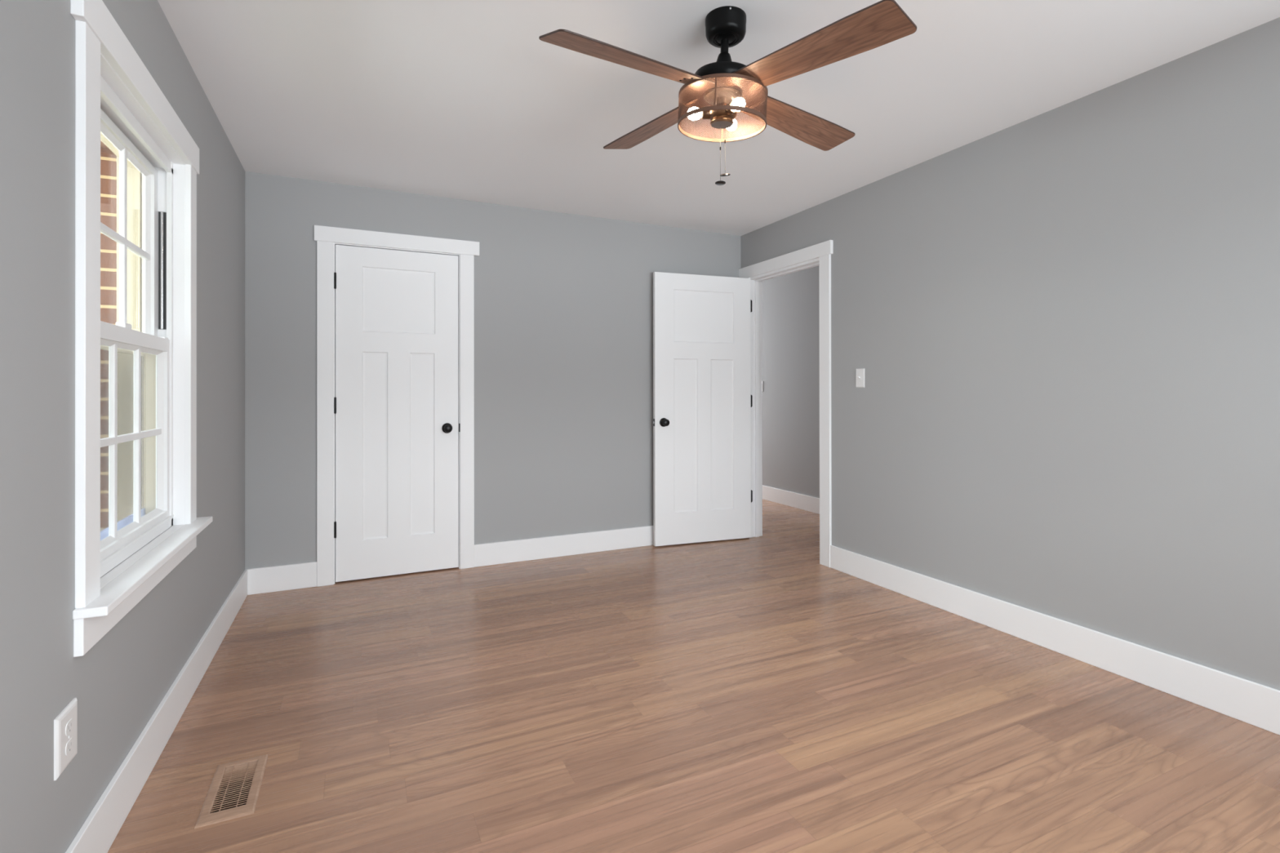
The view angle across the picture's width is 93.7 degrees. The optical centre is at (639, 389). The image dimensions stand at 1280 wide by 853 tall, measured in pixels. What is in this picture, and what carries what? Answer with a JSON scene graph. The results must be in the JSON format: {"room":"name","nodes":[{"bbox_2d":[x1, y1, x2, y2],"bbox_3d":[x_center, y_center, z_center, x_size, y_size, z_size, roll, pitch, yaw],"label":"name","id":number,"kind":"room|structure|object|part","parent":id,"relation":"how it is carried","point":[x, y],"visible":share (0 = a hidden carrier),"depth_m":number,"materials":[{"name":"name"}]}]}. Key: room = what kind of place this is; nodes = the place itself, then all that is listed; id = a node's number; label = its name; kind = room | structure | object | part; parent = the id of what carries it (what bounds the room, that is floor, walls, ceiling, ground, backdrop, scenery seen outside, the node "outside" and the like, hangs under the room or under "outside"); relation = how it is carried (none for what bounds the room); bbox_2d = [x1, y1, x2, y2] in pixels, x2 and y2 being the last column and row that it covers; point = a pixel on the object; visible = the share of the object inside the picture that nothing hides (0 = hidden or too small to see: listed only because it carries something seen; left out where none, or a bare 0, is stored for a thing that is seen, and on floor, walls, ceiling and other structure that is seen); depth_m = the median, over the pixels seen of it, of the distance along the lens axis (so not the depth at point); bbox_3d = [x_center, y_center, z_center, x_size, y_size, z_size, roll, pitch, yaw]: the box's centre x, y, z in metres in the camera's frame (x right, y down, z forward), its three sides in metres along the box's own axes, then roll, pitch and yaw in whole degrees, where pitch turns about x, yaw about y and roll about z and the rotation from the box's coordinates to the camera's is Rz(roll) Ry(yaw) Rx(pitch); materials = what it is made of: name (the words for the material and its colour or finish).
{"room":"empty bedroom","nodes":[
{"label":"empty bedroom","id":0,"kind":"room"},
{"bbox_2d":[100,140,116,528],"bbox_3d":[-1.512,-0.126,1.223,0.103,3.200,7.500,0,0,-25],"label":"wall","id":1,"kind":"structure","parent":0,"point":[108,158],"depth_m":2.19,"materials":[{"name":"red brick"}]},
{"bbox_2d":[0,0,244,852],"bbox_3d":[-1.321,-0.046,1.296,0.111,2.440,4.940,0,0,-25],"label":"wall","id":2,"kind":"structure","parent":0,"point":[117,686],"depth_m":1.32,"materials":[{"name":"grey paint"}]},
{"bbox_2d":[53,697,77,780],"bbox_3d":[-1.271,0.771,1.331,0.009,0.130,0.102,0,0,-25],"label":"wall outlet","id":3,"kind":"object","parent":2,"relation":"attached to","point":[65,724],"visible":1,"depth_m":1.32,"materials":[{"name":"white plastic"}]},
{"bbox_2d":[65,737,73,755],"bbox_3d":[-1.268,0.793,1.332,0.002,0.027,0.037,0,0,-25],"label":"receptacle","id":4,"kind":"object","parent":3,"relation":"attached to","point":[68,741],"depth_m":1.33,"materials":[{"name":"grey plastic"}]},
{"bbox_2d":[65,718,73,736],"bbox_3d":[-1.268,0.750,1.332,0.002,0.027,0.037,0,0,-25],"label":"receptacle","id":5,"kind":"object","parent":3,"relation":"attached to","point":[68,722],"depth_m":1.33,"materials":[{"name":"grey plastic"}]},
{"bbox_2d":[70,0,213,657],"bbox_3d":[-1.648,-0.169,1.807,0.394,1.564,1.128,0,0,-25],"label":"window","id":6,"kind":"structure","parent":2,"relation":"in","point":[117,96],"depth_m":1.94,"materials":[{"name":"white paint"}]},
{"bbox_3d":[-1.309,-0.175,1.423,0.019,1.355,0.090,0,0,-25],"label":"casing","id":7,"kind":"part","parent":6,"relation":"part of","materials":[{"name":"white paint"}]},
{"bbox_3d":[-1.634,0.158,1.800,0.008,0.596,0.913,0,0,-25],"label":"screen frame","id":8,"kind":"part","parent":6,"relation":"part of","materials":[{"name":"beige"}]},
{"bbox_3d":[-1.609,-0.476,1.816,0.032,0.664,0.857,0,0,-25],"label":"sash","id":9,"kind":"part","parent":6,"relation":"part of","materials":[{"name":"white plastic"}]},
{"bbox_3d":[-1.512,-0.900,1.859,0.024,0.102,1.102,0,0,-25],"label":"head casing","id":10,"kind":"part","parent":6,"relation":"part of","materials":[{"name":"white paint"}]},
{"bbox_3d":[-1.575,0.145,1.830,0.034,0.662,0.857,0,0,-25],"label":"sash","id":11,"kind":"part","parent":6,"relation":"part of","materials":[{"name":"white plastic"}]},
{"bbox_3d":[-1.590,-0.171,1.824,0.082,1.350,0.877,0,0,-25],"label":"vinyl frame","id":12,"kind":"part","parent":6,"relation":"part of","materials":[{"name":"white plastic"}]},
{"bbox_3d":[-1.765,-0.440,2.215,0.010,0.431,0.009,0,0,-25],"label":"balance rod","id":13,"kind":"part","parent":6,"relation":"part of","materials":[{"name":"black metal"}]},
{"bbox_3d":[-1.720,-0.172,2.296,0.019,1.355,0.089,0,0,-25],"label":"casing","id":14,"kind":"part","parent":6,"relation":"part of","materials":[{"name":"white paint"}]},
{"bbox_2d":[65,568,248,852],"bbox_3d":[-1.265,1.100,1.325,0.014,0.148,4.710,0,0,-25],"label":"baseboard","id":15,"kind":"structure","parent":2,"relation":"attached to","point":[97,834],"depth_m":1.85,"materials":[{"name":"white paint"}]},
{"bbox_2d":[244,171,741,568],"bbox_3d":[-0.697,-0.040,4.258,3.539,2.440,0.110,0,0,-25],"label":"wall","id":16,"kind":"structure","parent":0,"point":[563,302],"depth_m":4.12,"materials":[{"name":"grey paint"}]},
{"bbox_2d":[333,244,458,582],"bbox_3d":[-1.539,0.143,3.823,0.732,2.056,0.167,0,0,-25],"label":"door","id":17,"kind":"structure","parent":16,"relation":"in","point":[396,401],"depth_m":3.80,"materials":[{"name":"white paint"}]},
{"bbox_3d":[-1.663,0.349,3.764,0.146,1.170,0.035,0,0,-25],"label":"panel","id":18,"kind":"part","parent":17,"relation":"part of","materials":[{"name":"white paint"}]},
{"bbox_3d":[-1.535,-0.563,3.827,0.431,0.404,0.035,0,0,-25],"label":"panel","id":19,"kind":"part","parent":17,"relation":"part of","materials":[{"name":"white paint"}]},
{"bbox_3d":[-1.411,0.349,3.882,0.151,1.170,0.035,0,0,-25],"label":"panel","id":20,"kind":"part","parent":17,"relation":"part of","materials":[{"name":"white paint"}]},
{"bbox_3d":[-1.246,0.251,3.894,0.053,0.053,0.048,0,0,-25],"label":"knob","id":21,"kind":"part","parent":17,"relation":"part of","materials":[{"name":"black metal"}]},
{"bbox_2d":[314,225,479,586],"bbox_3d":[-1.536,0.098,3.850,0.971,2.166,0.133,0,0,-25],"label":"door frame","id":22,"kind":"structure","parent":16,"relation":"attached to","point":[326,237],"depth_m":3.69,"materials":[{"name":"white paint"}]},
{"bbox_3d":[-1.899,0.143,3.622,0.090,2.075,0.018,0,0,-25],"label":"casing","id":23,"kind":"part","parent":22,"relation":"part of","materials":[{"name":"white paint"}]},
{"bbox_3d":[-1.514,-0.940,3.803,0.971,0.091,0.023,0,0,-25],"label":"head casing","id":24,"kind":"part","parent":22,"relation":"part of","materials":[{"name":"white paint"}]},
{"bbox_3d":[-1.147,0.143,3.975,0.089,2.075,0.018,0,0,-25],"label":"casing","id":25,"kind":"part","parent":22,"relation":"part of","materials":[{"name":"white paint"}]},
{"bbox_2d":[247,525,653,595],"bbox_3d":[-0.719,1.106,4.176,3.401,0.148,0.014,0,0,-25],"label":"baseboard","id":26,"kind":"structure","parent":16,"relation":"attached to","point":[299,575],"depth_m":4.12,"materials":[{"name":"white paint"}]},
{"bbox_2d":[107,499,1279,852],"bbox_3d":[0.170,1.193,3.648,4.789,0.030,7.935,0,0,-25],"label":"floor","id":27,"kind":"structure","parent":0,"point":[753,695],"depth_m":2.05,"materials":[{"name":"brown wood"}]},
{"bbox_2d":[194,754,268,828],"bbox_3d":[-1.195,1.253,1.769,0.136,0.165,0.299,0,0,-25],"label":"floor vent","id":28,"kind":"object","parent":27,"relation":"in","point":[239,794],"visible":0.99,"depth_m":1.77,"materials":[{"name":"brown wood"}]},
{"bbox_2d":[157,0,1279,235],"bbox_3d":[0.167,-1.322,3.654,4.789,0.120,7.935,0,0,-25],"label":"ceiling","id":29,"kind":"structure","parent":0,"point":[463,100],"depth_m":2.49,"materials":[{"name":"white paint"}]},
{"bbox_2d":[538,0,916,185],"bbox_3d":[0.285,-0.986,2.065,1.029,0.560,1.028,0,0,9],"label":"ceiling fan","id":30,"kind":"object","parent":29,"relation":"hanging from","point":[720,90],"visible":1,"depth_m":1.94,"materials":[{"name":"brown wood"}]},
{"bbox_3d":[-0.018,-1.009,1.843,0.587,0.006,0.147,-4,19,-36],"label":"blade","id":31,"kind":"part","parent":30,"relation":"part of","materials":[{"name":"brown wood"}]},
{"bbox_3d":[0.065,-1.040,2.366,0.147,0.006,0.586,-16,11,-35],"label":"blade","id":32,"kind":"part","parent":30,"relation":"part of","materials":[{"name":"brown wood"}]},
{"bbox_3d":[0.189,-0.952,2.067,0.052,0.042,0.042,-1,4,0],"label":"bulb","id":33,"kind":"part","parent":30,"relation":"part of","materials":[{"name":"beige glass"}]},
{"bbox_2d":[701,111,711,119],"bbox_3d":[0.228,-0.952,2.067,0.030,0.038,0.038,-1,4,0],"label":"socket","id":34,"kind":"object","parent":30,"relation":"attached to","point":[706,114],"depth_m":2.05,"materials":[{"name":"brown metal"}]},
{"bbox_3d":[0.276,-0.813,2.060,0.002,0.206,0.002,0,0,-25],"label":"pull chain","id":35,"kind":"part","parent":30,"relation":"part of","materials":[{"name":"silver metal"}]},
{"bbox_3d":[0.284,-0.963,2.067,0.300,0.104,0.300,0,4,-25],"label":"lamp shade","id":36,"kind":"part","parent":30,"relation":"part of","materials":[{"name":"orange metal"}]},
{"bbox_2d":[724,102,735,115],"bbox_3d":[0.307,-0.947,2.018,0.038,0.038,0.030,0,6,-25],"label":"socket","id":37,"kind":"object","parent":30,"relation":"attached to","point":[727,112],"depth_m":2.01,"materials":[{"name":"brown metal"}]},
{"bbox_3d":[0.326,-0.953,2.152,0.042,0.042,0.052,4,2,27],"label":"bulb","id":38,"kind":"part","parent":30,"relation":"part of","materials":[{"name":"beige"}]},
{"bbox_3d":[0.324,-0.942,1.982,0.042,0.042,0.052,0,6,-25],"label":"bulb","id":39,"kind":"part","parent":30,"relation":"part of","materials":[{"name":"beige glass"}]},
{"bbox_3d":[0.588,-1.019,2.284,0.586,0.006,0.147,2,-10,-36],"label":"blade","id":40,"kind":"part","parent":30,"relation":"part of","materials":[{"name":"brown wood"}]},
{"bbox_3d":[0.505,-0.989,1.761,0.147,0.006,0.586,14,-2,-37],"label":"blade","id":41,"kind":"part","parent":30,"relation":"part of","materials":[{"name":"brown wood"}]},
{"bbox_2d":[761,266,819,497],"bbox_3d":[2.248,-0.042,4.695,0.120,2.440,7.815,0,0,-25],"label":"wall","id":42,"kind":"structure","parent":0,"point":[790,302],"depth_m":6.07,"materials":[{"name":"grey paint"}]},
{"bbox_2d":[762,484,819,514],"bbox_3d":[2.210,1.103,4.619,0.014,0.148,7.715,0,0,-25],"label":"baseboard","id":43,"kind":"structure","parent":42,"relation":"attached to","point":[803,502],"depth_m":6.04,"materials":[{"name":"white paint"}]},
{"bbox_2d":[740,17,1279,690],"bbox_3d":[1.880,-0.046,2.806,0.110,2.440,4.710,0,0,-25],"label":"wall","id":44,"kind":"structure","parent":0,"point":[1062,323],"depth_m":2.56,"materials":[{"name":"grey paint"}]},
{"bbox_2d":[738,240,832,567],"bbox_3d":[1.093,0.096,4.454,0.136,2.166,1.053,0,0,-25],"label":"door frame","id":45,"kind":"structure","parent":44,"relation":"attached to","point":[819,255],"depth_m":4.20,"materials":[{"name":"white paint"}]},
{"bbox_2d":[653,271,751,546],"bbox_3d":[0.484,0.144,4.630,0.823,2.052,0.167,0,0,-19],"label":"door","id":46,"kind":"structure","parent":45,"relation":"attached to","point":[702,323],"depth_m":4.61,"materials":[{"name":"white paint"}]},
{"bbox_3d":[0.192,0.245,4.464,0.053,0.053,0.048,0,0,-19],"label":"knob","id":47,"kind":"part","parent":46,"relation":"part of","materials":[{"name":"black metal"}]},
{"bbox_3d":[0.343,0.348,4.580,0.198,1.167,0.035,0,0,-19],"label":"panel","id":48,"kind":"part","parent":46,"relation":"part of","materials":[{"name":"white paint"}]},
{"bbox_3d":[0.488,-0.562,4.634,0.508,0.397,0.035,0,0,-19],"label":"panel","id":49,"kind":"part","parent":46,"relation":"part of","materials":[{"name":"white paint"}]},
{"bbox_3d":[0.635,0.348,4.683,0.198,1.167,0.035,0,0,-19],"label":"panel","id":50,"kind":"part","parent":46,"relation":"part of","materials":[{"name":"white paint"}]},
{"bbox_3d":[1.041,-0.942,4.433,0.023,0.091,1.053,0,0,-25],"label":"head casing","id":51,"kind":"part","parent":45,"relation":"part of","materials":[{"name":"white paint"}]},
{"bbox_3d":[1.241,0.140,4.015,0.018,2.075,0.095,0,0,-25],"label":"casing","id":52,"kind":"part","parent":45,"relation":"part of","materials":[{"name":"white paint"}]},
{"bbox_2d":[856,368,864,387],"bbox_3d":[1.367,-0.072,3.741,0.022,0.118,0.070,0,0,-25],"label":"light switch","id":53,"kind":"object","parent":44,"relation":"attached to","point":[860,372],"visible":1,"depth_m":3.73,"materials":[{"name":"white plastic"}]},
{"bbox_2d":[830,545,1279,735],"bbox_3d":[2.046,1.098,2.308,0.014,0.148,3.674,0,0,-25],"label":"baseboard","id":54,"kind":"structure","parent":44,"relation":"attached to","point":[1250,702],"depth_m":2.56,"materials":[{"name":"white paint"}]}
]}

